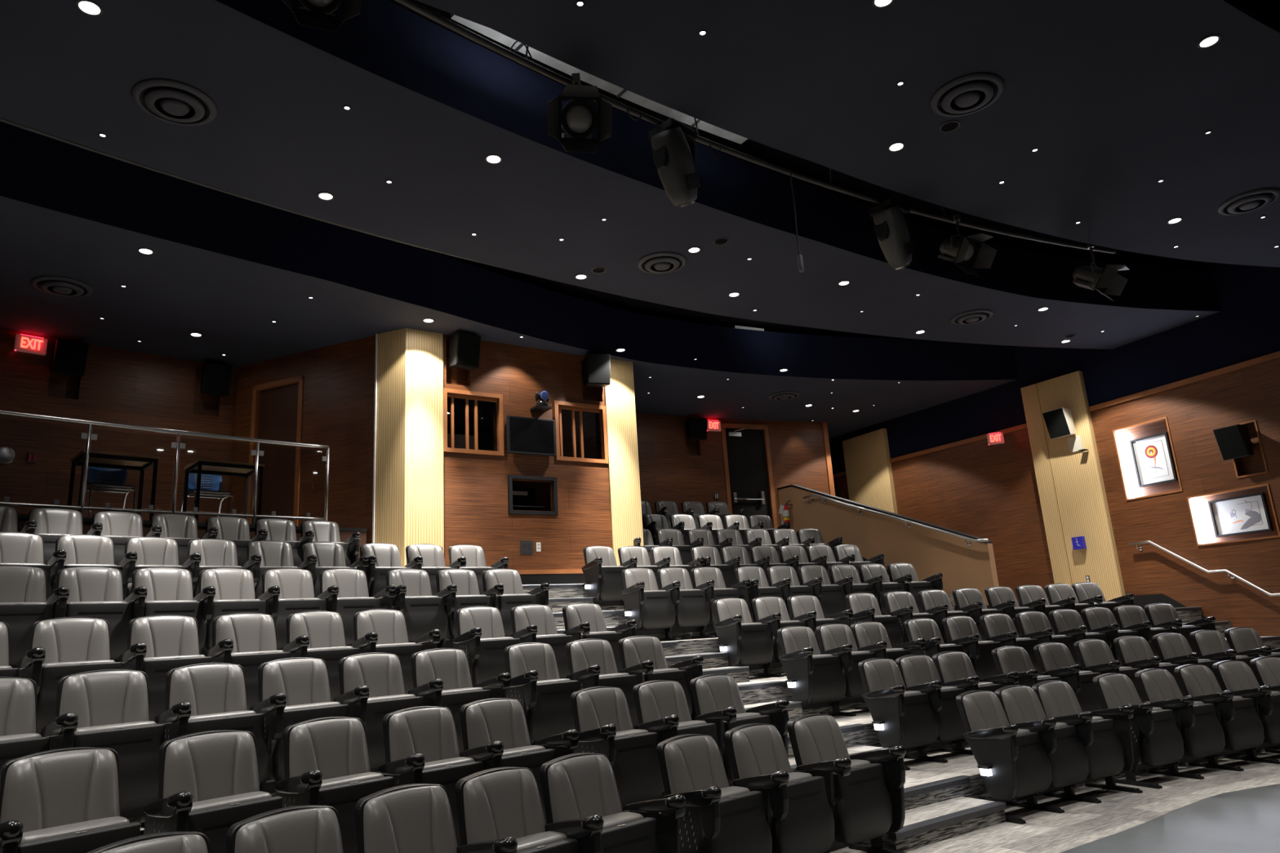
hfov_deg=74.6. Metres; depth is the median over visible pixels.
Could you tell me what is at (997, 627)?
seat
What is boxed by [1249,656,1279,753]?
seat
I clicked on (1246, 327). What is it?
wall
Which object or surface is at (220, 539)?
seat cushion
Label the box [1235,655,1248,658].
seat cushion
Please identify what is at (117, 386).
wall
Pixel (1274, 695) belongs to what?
seat cushion
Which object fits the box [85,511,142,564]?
seat
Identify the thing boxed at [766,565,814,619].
seat
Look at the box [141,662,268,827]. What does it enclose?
seat
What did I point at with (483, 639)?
seat cushion
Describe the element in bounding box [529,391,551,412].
camera
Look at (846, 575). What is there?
seat
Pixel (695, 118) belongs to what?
hanger
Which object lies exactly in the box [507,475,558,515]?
hatch
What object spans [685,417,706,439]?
wall speaker
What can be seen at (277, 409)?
door
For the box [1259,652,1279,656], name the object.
seat cushion
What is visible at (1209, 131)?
recessed light
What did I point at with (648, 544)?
seat
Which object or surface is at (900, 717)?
seat
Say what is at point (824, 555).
seat
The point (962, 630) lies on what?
seat
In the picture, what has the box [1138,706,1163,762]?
seat cushion
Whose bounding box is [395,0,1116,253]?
pipe
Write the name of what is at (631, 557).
seat
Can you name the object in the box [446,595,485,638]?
seat cushion
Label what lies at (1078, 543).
wall sign
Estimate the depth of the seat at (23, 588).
6.22 m
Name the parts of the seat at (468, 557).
armrest, backrest, armrest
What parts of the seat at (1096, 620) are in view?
backrest, armrest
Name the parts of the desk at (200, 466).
leg, leg, leg, leg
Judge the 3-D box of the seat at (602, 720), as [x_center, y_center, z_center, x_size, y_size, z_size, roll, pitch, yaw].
[-0.147,2.247,5.728,0.608,0.898,0.584,8,-18,-39]
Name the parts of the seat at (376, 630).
armrest, backrest, armrest, panel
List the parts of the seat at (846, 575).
armrest, backrest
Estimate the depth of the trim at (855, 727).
7.50 m
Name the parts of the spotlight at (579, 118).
barn door, barn door, frame, barn door, barn door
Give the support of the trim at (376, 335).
attached to the wall at (338, 412)
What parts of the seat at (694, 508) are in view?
armrest, backrest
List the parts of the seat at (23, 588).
backrest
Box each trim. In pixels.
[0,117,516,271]
[17,514,367,559]
[372,333,377,542]
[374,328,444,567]
[515,568,582,574]
[522,583,585,588]
[548,597,593,602]
[552,609,626,617]
[556,626,614,634]
[660,640,677,646]
[665,652,728,662]
[702,666,749,675]
[737,680,782,690]
[744,701,802,712]
[775,487,781,526]
[777,484,992,543]
[787,724,864,742]
[790,747,890,772]
[822,422,835,496]
[832,351,1279,478]
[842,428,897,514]
[887,801,1005,840]
[903,775,970,798]
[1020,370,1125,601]
[1111,416,1279,546]
[1143,606,1201,611]
[1182,621,1229,625]
[1226,635,1279,644]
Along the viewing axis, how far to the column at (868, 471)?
18.41 m
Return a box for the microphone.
[789,170,804,272]
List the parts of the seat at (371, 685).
armrest, backrest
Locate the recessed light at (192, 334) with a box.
[189,332,202,337]
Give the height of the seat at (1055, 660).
0.898 m
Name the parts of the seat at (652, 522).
armrest, backrest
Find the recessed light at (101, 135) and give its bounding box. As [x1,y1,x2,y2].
[98,133,106,137]
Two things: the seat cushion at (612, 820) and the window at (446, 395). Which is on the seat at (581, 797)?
the seat cushion at (612, 820)
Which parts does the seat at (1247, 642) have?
backrest, armrest, armrest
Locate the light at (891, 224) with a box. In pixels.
[868,197,915,270]
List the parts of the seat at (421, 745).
armrest, backrest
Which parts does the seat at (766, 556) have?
armrest, backrest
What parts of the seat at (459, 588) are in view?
armrest, backrest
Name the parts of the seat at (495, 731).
armrest, backrest, armrest, panel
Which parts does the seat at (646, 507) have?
backrest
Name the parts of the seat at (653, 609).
panel, armrest, backrest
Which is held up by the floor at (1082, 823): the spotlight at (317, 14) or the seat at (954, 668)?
the seat at (954, 668)
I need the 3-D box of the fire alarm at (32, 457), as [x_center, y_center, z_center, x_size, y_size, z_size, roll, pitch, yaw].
[-7.543,0.391,10.432,0.034,0.115,0.093,-16,-19,42]
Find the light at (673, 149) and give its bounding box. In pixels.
[648,117,701,208]
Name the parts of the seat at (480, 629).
armrest, backrest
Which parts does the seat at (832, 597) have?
armrest, backrest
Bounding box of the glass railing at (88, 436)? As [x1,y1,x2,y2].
[0,409,329,524]
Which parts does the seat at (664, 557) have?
armrest, backrest, armrest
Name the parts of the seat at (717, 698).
armrest, backrest, panel, armrest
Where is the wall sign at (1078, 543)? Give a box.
[1071,536,1086,550]
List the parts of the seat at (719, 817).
armrest, backrest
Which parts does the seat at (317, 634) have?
armrest, backrest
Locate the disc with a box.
[0,446,15,464]
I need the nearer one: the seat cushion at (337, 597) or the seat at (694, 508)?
the seat cushion at (337, 597)
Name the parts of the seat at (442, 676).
armrest, backrest, armrest, panel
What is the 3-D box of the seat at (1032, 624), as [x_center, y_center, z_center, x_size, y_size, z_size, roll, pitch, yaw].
[4.904,2.657,10.049,0.608,0.898,0.584,2,-15,-22]
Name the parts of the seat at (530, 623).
armrest, backrest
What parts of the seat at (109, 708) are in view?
armrest, backrest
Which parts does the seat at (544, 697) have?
armrest, backrest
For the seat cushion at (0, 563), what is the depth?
7.07 m
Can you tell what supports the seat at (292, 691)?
on the floor at (1082, 823)
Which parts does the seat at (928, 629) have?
armrest, backrest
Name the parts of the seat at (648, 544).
armrest, backrest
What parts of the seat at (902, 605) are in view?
armrest, backrest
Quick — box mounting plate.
[1067,435,1088,453]
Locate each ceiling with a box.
[0,0,1279,439]
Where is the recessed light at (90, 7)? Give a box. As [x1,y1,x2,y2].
[75,0,103,16]
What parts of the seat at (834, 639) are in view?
armrest, backrest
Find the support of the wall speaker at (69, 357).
attached to the wall at (117, 386)
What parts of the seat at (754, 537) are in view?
armrest, backrest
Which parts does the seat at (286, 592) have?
armrest, backrest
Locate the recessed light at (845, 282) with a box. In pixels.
[837,280,850,285]
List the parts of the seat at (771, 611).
armrest, backrest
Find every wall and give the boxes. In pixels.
[0,328,830,527]
[229,335,375,543]
[443,334,612,569]
[446,355,600,459]
[512,408,597,574]
[777,486,999,605]
[828,260,1279,475]
[833,357,1279,636]
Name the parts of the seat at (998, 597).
armrest, backrest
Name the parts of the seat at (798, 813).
armrest, backrest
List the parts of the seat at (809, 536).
armrest, backrest, armrest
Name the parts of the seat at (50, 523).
armrest, backrest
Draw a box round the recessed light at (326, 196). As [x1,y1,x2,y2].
[316,191,334,200]
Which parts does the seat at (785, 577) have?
armrest, backrest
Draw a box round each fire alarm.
[26,453,37,462]
[714,493,718,498]
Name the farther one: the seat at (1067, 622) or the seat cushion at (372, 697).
the seat at (1067, 622)
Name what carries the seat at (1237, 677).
on the floor at (1082, 823)
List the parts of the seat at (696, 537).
armrest, backrest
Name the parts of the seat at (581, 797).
armrest, backrest, panel, armrest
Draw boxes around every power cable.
[509,40,533,62]
[626,109,641,119]
[709,144,720,159]
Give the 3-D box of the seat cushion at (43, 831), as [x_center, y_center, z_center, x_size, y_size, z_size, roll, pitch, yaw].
[-2.413,1.917,3.546,0.235,0.431,0.494,-15,-18,39]
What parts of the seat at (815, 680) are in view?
panel, armrest, backrest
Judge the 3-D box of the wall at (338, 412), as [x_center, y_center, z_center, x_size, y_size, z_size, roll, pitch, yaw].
[-4.614,0.666,11.534,2.553,3.591,0.100,-9,-15,21]
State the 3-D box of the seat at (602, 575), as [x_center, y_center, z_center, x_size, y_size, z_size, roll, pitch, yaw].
[-0.454,1.998,11.082,0.652,0.898,0.560,8,-18,-40]
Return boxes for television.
[506,415,555,456]
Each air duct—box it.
[450,13,747,144]
[731,325,764,330]
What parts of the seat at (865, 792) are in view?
backrest, armrest, panel, armrest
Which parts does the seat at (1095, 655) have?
backrest, armrest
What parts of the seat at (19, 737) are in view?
backrest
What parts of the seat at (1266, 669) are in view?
backrest, armrest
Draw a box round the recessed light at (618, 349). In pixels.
[615,348,626,351]
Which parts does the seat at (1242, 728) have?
backrest, armrest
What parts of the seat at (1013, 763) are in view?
backrest, panel, armrest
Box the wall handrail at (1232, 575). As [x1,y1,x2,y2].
[1128,540,1279,596]
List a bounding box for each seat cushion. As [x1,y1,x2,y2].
[0,563,44,564]
[0,602,48,604]
[0,666,12,669]
[0,733,41,741]
[20,816,129,843]
[36,660,115,694]
[39,533,71,535]
[63,564,116,565]
[66,600,126,604]
[74,720,156,733]
[102,535,141,537]
[126,564,182,597]
[143,654,205,660]
[144,600,197,602]
[162,537,200,539]
[188,711,256,720]
[191,791,271,811]
[192,565,241,593]
[202,599,260,651]
[219,538,251,540]
[231,650,284,655]
[254,566,297,586]
[267,702,340,778]
[278,598,319,599]
[306,646,353,650]
[315,566,349,567]
[320,772,383,788]
[337,597,374,599]
[367,693,415,702]
[368,566,406,593]
[376,642,417,646]
[404,595,437,597]
[422,566,450,568]
[422,756,474,770]
[441,687,483,693]
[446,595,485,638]
[459,566,492,568]
[470,636,513,687]
[495,593,530,608]
[502,745,545,756]
[515,831,567,852]
[525,679,570,720]
[536,634,566,637]
[581,631,616,639]
[599,673,629,678]
[602,812,643,829]
[614,728,648,737]
[636,668,679,683]
[644,590,665,591]
[673,589,700,626]
[677,720,706,728]
[701,786,750,852]
[707,588,733,623]
[722,712,760,756]
[741,622,761,625]
[751,586,776,621]
[770,772,812,827]
[772,620,799,660]
[784,585,808,601]
[812,654,832,657]
[816,618,834,620]
[833,760,870,839]
[842,651,870,674]
[874,614,891,617]
[885,648,903,651]
[903,690,920,695]
[905,581,926,591]
[905,613,928,648]
[931,644,956,659]
[940,610,963,633]
[940,686,957,690]
[969,640,994,661]
[974,608,996,624]
[977,682,993,686]
[1015,637,1031,640]
[1016,728,1030,734]
[1036,675,1051,679]
[1044,604,1059,607]
[1051,635,1066,637]
[1054,722,1067,727]
[1079,671,1093,674]
[1084,632,1099,635]
[1091,716,1103,721]
[1094,601,1115,604]
[1110,630,1131,648]
[1119,666,1132,670]
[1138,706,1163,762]
[1150,627,1164,630]
[1159,662,1172,666]
[1172,625,1195,628]
[1193,701,1204,705]
[1197,658,1210,662]
[1220,696,1243,720]
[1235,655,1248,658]
[1258,691,1279,715]
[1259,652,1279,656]
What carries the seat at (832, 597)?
on the floor at (1082, 823)
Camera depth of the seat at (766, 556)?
12.60 m
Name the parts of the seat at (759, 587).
armrest, backrest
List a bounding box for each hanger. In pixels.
[524,45,528,58]
[693,117,699,135]
[829,168,831,183]
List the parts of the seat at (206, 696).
armrest, backrest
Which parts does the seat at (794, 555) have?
armrest, backrest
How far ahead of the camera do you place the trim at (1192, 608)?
12.56 m
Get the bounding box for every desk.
[66,449,159,520]
[182,458,264,522]
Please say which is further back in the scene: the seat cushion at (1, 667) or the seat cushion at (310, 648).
the seat cushion at (310, 648)
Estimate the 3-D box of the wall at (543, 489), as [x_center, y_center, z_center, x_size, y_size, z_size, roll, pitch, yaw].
[-1.629,1.101,13.419,2.938,3.889,0.001,-12,-16,32]
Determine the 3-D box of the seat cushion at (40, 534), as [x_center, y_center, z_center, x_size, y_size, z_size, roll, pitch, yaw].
[-5.702,1.274,8.230,0.235,0.431,0.494,-16,-19,42]
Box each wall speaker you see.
[51,338,88,376]
[200,362,231,396]
[448,331,480,370]
[583,353,610,386]
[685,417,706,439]
[1042,407,1075,439]
[1213,424,1253,460]
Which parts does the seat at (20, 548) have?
backrest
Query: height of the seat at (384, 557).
0.898 m
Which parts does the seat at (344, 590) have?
armrest, backrest, armrest, panel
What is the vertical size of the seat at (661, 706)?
0.898 m
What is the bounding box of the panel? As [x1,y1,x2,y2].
[520,540,533,554]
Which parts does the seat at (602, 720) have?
armrest, backrest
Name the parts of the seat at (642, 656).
armrest, backrest, panel, armrest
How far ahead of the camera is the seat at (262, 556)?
8.70 m
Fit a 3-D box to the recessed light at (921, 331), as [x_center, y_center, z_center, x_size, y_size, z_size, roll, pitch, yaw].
[4.221,-1.422,12.662,0.155,0.008,0.155,-3,-14,0]
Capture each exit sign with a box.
[13,333,47,355]
[706,420,720,431]
[986,432,1004,444]
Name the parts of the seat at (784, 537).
armrest, backrest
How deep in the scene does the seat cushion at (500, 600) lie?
8.92 m
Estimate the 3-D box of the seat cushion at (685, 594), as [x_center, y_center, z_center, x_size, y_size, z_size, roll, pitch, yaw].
[0.568,2.229,10.353,0.494,0.431,0.235,5,-16,-31]
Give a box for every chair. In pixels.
[85,466,136,517]
[181,464,234,516]
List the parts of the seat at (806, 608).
armrest, backrest, armrest, panel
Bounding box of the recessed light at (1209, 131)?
[1204,130,1211,134]
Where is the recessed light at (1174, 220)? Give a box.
[1166,217,1182,224]
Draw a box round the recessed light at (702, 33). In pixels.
[698,30,706,35]
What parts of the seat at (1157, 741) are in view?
backrest, armrest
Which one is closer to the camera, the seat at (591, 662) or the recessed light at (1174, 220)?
the seat at (591, 662)
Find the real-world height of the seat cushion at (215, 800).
0.431 m
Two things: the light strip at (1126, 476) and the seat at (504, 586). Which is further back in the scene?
the light strip at (1126, 476)
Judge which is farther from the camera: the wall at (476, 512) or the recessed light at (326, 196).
the wall at (476, 512)
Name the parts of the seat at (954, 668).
backrest, armrest, armrest, panel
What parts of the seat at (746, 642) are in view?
panel, armrest, backrest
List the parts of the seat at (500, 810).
armrest, backrest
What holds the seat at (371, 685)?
on the floor at (1082, 823)
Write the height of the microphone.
1.040 m
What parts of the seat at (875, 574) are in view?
armrest, backrest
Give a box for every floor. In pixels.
[127,574,1279,852]
[1060,783,1279,852]
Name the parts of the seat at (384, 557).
armrest, backrest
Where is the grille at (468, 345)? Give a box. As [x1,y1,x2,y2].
[456,332,480,367]
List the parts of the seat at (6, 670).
backrest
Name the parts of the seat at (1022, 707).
backrest, armrest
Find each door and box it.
[246,375,303,526]
[720,422,777,528]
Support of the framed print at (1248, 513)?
attached to the wall at (980, 489)
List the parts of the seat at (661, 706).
armrest, backrest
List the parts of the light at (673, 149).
yoke arm, yoke arm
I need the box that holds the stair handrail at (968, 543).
[803,493,987,546]
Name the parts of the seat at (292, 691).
armrest, backrest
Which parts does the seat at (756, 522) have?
armrest, backrest, armrest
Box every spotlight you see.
[281,0,361,31]
[547,72,612,152]
[937,213,997,276]
[1072,243,1128,301]
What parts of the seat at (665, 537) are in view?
armrest, backrest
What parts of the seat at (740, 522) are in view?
armrest, backrest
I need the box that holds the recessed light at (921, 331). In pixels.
[915,329,925,333]
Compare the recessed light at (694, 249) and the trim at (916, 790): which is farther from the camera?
the recessed light at (694, 249)
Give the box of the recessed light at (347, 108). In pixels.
[343,105,351,110]
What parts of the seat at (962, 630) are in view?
armrest, backrest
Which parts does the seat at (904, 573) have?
armrest, backrest, armrest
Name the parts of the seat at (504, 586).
armrest, backrest, panel, armrest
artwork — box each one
[1144,444,1163,474]
[1230,499,1261,529]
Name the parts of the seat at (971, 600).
armrest, backrest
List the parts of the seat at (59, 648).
armrest, backrest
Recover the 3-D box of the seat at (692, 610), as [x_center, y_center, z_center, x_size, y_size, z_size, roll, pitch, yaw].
[0.538,2.161,10.346,0.608,0.898,0.584,5,-16,-31]
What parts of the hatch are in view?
panel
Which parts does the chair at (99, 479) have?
leg, backrest, seat, leg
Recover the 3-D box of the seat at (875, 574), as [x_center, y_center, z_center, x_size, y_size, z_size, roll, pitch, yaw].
[3.451,2.362,11.885,0.608,0.898,0.584,3,-15,-24]
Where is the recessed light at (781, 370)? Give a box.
[778,368,788,371]
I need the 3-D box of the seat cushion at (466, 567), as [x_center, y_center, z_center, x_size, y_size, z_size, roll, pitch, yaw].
[-1.958,1.892,10.002,0.494,0.431,0.235,7,-17,-37]
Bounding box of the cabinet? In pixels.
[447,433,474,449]
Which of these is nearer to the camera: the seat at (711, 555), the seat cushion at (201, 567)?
the seat cushion at (201, 567)
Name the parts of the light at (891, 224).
yoke arm, yoke arm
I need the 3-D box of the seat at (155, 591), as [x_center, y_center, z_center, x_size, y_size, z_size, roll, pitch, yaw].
[-3.888,1.577,6.871,0.608,0.898,0.584,10,-19,-44]
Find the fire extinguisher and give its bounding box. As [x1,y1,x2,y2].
[778,500,792,528]
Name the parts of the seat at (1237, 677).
backrest, armrest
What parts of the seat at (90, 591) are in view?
armrest, backrest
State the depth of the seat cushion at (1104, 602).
11.79 m
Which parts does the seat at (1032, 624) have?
backrest, armrest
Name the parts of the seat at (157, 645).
armrest, backrest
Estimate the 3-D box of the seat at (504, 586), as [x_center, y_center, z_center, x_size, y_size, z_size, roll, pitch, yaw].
[-1.360,1.959,9.053,0.700,0.898,0.584,7,-17,-37]
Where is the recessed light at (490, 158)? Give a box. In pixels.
[484,154,502,164]
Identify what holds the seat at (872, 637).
on the floor at (1082, 823)
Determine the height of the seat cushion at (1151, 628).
0.431 m
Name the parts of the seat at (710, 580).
armrest, backrest, armrest, panel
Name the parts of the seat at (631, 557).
armrest, backrest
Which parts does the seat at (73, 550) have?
armrest, backrest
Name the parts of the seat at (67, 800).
armrest, backrest, number plate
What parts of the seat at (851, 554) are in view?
armrest, backrest, armrest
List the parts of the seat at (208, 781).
armrest, backrest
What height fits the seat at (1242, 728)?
0.898 m
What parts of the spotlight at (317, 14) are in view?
barn door, frame, barn door, barn door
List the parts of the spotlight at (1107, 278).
frame, barn door, barn door, barn door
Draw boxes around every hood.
[786,680,795,682]
[871,720,884,724]
[977,764,991,769]
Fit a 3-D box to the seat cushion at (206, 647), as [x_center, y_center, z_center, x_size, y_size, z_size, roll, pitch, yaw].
[-3.499,1.710,7.236,0.494,0.431,0.235,10,-19,-43]
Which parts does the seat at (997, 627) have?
armrest, backrest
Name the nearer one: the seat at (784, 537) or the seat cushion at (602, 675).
the seat cushion at (602, 675)
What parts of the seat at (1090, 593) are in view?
backrest, armrest, armrest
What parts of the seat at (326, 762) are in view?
armrest, backrest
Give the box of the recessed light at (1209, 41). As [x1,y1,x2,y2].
[1196,34,1221,48]
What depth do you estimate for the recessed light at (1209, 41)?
6.45 m
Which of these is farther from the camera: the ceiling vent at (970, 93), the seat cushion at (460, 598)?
the seat cushion at (460, 598)
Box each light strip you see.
[1114,431,1134,498]
[1189,498,1206,544]
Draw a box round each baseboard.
[520,573,586,584]
[795,533,989,610]
[1017,593,1207,619]
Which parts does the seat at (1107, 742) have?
backrest, armrest, armrest, panel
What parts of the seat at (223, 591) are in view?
armrest, backrest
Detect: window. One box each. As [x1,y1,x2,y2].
[443,387,503,455]
[554,400,608,463]
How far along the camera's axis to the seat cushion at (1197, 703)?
7.71 m
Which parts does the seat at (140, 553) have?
armrest, backrest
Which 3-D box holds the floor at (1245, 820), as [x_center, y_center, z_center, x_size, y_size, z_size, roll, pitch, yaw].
[5.046,1.434,0.722,15.974,0.001,15.918,-3,-14,0]
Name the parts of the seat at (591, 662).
armrest, backrest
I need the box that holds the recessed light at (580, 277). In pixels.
[574,273,587,279]
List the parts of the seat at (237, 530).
armrest, backrest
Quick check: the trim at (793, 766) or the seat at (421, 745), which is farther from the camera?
the trim at (793, 766)
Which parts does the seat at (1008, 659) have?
backrest, armrest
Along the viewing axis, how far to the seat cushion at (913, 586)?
11.96 m
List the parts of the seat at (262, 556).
armrest, backrest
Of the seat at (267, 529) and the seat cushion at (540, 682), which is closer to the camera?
the seat cushion at (540, 682)
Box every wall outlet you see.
[536,542,541,551]
[1085,575,1090,582]
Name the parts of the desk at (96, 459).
leg, leg, leg, leg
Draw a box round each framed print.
[1129,431,1177,487]
[1208,492,1273,537]
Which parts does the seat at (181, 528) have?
armrest, backrest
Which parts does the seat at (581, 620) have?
armrest, backrest, armrest, panel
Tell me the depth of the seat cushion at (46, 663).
5.43 m
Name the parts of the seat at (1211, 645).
backrest, armrest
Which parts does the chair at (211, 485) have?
leg, backrest, seat, leg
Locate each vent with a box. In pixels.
[31,275,93,297]
[131,78,217,125]
[636,251,686,274]
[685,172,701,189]
[768,391,799,400]
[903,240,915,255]
[929,71,1004,116]
[950,309,993,324]
[1217,187,1279,215]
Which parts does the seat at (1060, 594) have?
armrest, backrest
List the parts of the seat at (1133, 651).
backrest, armrest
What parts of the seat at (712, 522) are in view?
armrest, backrest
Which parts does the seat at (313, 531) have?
armrest, backrest, armrest, panel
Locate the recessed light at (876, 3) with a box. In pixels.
[871,0,893,8]
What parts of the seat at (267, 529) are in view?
armrest, backrest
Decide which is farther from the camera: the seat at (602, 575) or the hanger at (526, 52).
the seat at (602, 575)
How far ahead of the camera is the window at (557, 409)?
12.46 m
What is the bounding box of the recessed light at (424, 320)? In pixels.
[422,318,434,323]
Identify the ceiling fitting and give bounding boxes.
[591,266,606,273]
[713,237,728,244]
[939,120,959,132]
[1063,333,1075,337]
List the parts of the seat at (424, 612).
armrest, backrest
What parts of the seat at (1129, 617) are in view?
backrest, armrest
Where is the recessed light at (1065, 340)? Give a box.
[1060,339,1071,342]
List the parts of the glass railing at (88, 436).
glass pane, post, glass pane, rail, rail, post, glass pane, post, glass pane, post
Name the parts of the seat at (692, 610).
armrest, backrest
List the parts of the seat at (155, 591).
armrest, backrest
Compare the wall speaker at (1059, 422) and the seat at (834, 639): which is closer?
the seat at (834, 639)
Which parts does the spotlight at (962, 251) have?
barn door, barn door, frame, barn door, barn door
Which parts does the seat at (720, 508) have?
armrest, backrest, armrest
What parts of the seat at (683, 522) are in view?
armrest, backrest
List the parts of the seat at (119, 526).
armrest, backrest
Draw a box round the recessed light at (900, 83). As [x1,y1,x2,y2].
[897,80,903,85]
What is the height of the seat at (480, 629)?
0.898 m
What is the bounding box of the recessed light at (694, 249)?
[687,246,701,253]
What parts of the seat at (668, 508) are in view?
armrest, backrest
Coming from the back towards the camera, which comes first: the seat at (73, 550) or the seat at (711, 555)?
the seat at (711, 555)
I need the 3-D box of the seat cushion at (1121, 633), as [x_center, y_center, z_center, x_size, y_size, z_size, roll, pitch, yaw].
[5.949,2.757,10.443,0.494,0.431,0.235,2,-15,-20]
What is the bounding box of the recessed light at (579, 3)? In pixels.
[576,0,584,6]
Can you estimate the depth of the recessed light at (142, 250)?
8.72 m
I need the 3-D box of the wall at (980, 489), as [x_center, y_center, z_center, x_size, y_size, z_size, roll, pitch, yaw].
[8.770,0.760,8.893,2.416,4.760,24.204,1,-14,-16]
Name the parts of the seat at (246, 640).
armrest, backrest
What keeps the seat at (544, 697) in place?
on the floor at (1082, 823)
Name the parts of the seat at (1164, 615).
backrest, armrest, armrest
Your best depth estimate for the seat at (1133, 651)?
9.29 m
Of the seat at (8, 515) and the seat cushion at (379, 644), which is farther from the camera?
the seat at (8, 515)
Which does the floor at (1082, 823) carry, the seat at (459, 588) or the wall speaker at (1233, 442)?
the seat at (459, 588)
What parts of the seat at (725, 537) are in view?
armrest, backrest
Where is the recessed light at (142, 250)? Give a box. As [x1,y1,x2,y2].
[137,247,154,254]
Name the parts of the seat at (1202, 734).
backrest, armrest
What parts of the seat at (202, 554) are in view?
armrest, backrest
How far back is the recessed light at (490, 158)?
7.45 m
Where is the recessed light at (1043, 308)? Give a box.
[1037,306,1048,311]
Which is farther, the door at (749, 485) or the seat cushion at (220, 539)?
the door at (749, 485)
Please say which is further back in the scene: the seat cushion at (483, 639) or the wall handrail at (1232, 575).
the wall handrail at (1232, 575)
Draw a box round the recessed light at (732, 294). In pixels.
[728,292,740,297]
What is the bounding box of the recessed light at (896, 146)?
[887,142,905,151]
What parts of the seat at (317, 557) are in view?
armrest, backrest, armrest, panel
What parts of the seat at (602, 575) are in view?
panel, armrest, backrest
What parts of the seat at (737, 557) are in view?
armrest, backrest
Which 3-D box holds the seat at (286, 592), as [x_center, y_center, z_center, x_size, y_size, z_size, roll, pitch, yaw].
[-3.136,1.706,7.584,0.608,0.898,0.584,9,-19,-42]
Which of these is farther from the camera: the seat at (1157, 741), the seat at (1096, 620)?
the seat at (1096, 620)
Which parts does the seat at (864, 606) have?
armrest, backrest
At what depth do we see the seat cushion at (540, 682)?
6.61 m
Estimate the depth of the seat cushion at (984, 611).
11.01 m
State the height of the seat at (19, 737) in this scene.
0.898 m
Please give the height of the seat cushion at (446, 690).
0.431 m
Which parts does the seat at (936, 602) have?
armrest, backrest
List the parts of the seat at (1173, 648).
backrest, armrest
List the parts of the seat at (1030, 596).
armrest, backrest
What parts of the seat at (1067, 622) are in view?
backrest, armrest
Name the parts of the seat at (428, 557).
armrest, backrest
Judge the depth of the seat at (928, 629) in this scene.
9.46 m
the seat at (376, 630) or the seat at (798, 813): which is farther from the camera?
the seat at (376, 630)
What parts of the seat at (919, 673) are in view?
backrest, armrest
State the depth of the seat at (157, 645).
5.93 m
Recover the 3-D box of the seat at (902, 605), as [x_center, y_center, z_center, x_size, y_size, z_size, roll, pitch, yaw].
[3.456,2.518,10.629,0.608,0.898,0.584,3,-15,-25]
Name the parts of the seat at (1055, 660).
backrest, armrest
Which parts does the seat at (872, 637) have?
armrest, backrest, armrest, panel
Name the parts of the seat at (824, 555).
armrest, backrest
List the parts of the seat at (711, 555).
armrest, backrest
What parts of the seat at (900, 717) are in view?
panel, armrest, backrest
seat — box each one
[0,505,17,532]
[0,532,52,599]
[0,564,55,668]
[0,621,19,677]
[0,676,49,768]
[0,746,140,852]
[14,617,122,737]
[20,507,82,564]
[40,669,164,818]
[44,565,133,662]
[45,534,124,598]
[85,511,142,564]
[87,831,209,852]
[116,537,187,600]
[116,614,212,721]
[123,567,206,652]
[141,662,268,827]
[143,729,282,852]
[145,513,200,565]
[181,538,247,598]
[191,567,266,654]
[201,515,257,566]
[204,613,290,711]
[226,804,343,852]
[241,540,303,599]
[249,657,349,793]
[251,518,305,566]
[256,568,326,650]
[274,716,394,852]
[280,610,359,702]
[297,520,360,566]
[297,542,368,597]
[315,568,395,646]
[333,652,423,773]
[348,608,440,694]
[354,783,457,852]
[358,542,411,599]
[377,706,484,846]
[382,568,448,648]
[404,543,456,595]
[408,648,511,752]
[434,568,492,648]
[447,544,508,595]
[453,606,519,688]
[454,767,579,852]
[459,697,579,824]
[480,568,549,637]
[503,642,578,746]
[509,604,573,679]
[539,752,685,852]
[562,603,636,673]
[565,639,639,728]
[570,686,664,811]
[581,546,627,606]
[617,546,662,609]
[617,635,703,729]
[620,567,675,635]
[632,680,723,814]
[633,528,658,565]
[640,500,655,528]
[641,514,668,545]
[650,546,704,588]
[654,500,679,528]
[656,528,694,564]
[656,733,772,852]
[657,567,710,641]
[669,514,696,545]
[680,501,705,528]
[686,528,724,563]
[689,674,789,786]
[690,546,737,588]
[690,566,750,639]
[697,514,723,545]
[706,501,744,528]
[713,597,773,670]
[715,528,753,564]
[720,546,762,577]
[724,514,750,545]
[724,723,834,852]
[734,565,786,621]
[744,528,782,563]
[747,514,790,544]
[749,545,791,586]
[751,595,806,677]
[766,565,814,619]
[771,528,808,561]
[777,626,845,710]
[778,545,819,585]
[786,595,853,653]
[786,714,906,852]
[796,528,842,562]
[797,564,848,619]
[806,544,847,584]
[816,623,875,716]
[828,564,879,618]
[834,544,884,582]
[845,592,902,648]
[850,621,925,710]
[857,563,904,615]
[857,657,938,770]
[883,591,936,648]
[886,562,942,613]
[895,654,966,763]
[903,617,964,659]
[917,589,969,644]
[932,651,1019,755]
[942,615,1001,683]
[951,587,1003,640]
[955,690,1052,824]
[979,613,1041,683]
[984,586,1035,638]
[991,645,1060,688]
[994,684,1088,813]
[1014,584,1066,635]
[1015,611,1080,668]
[1031,680,1142,804]
[1033,642,1102,717]
[1044,583,1095,632]
[1048,608,1113,671]
[1071,582,1134,628]
[1073,639,1144,702]
[1080,607,1139,666]
[1092,673,1184,789]
[1113,604,1171,662]
[1113,635,1184,697]
[1134,668,1225,779]
[1144,603,1216,658]
[1151,632,1222,690]
[1173,664,1264,771]
[1189,630,1256,675]
[1212,660,1279,764]
[1224,626,1279,657]
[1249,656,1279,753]

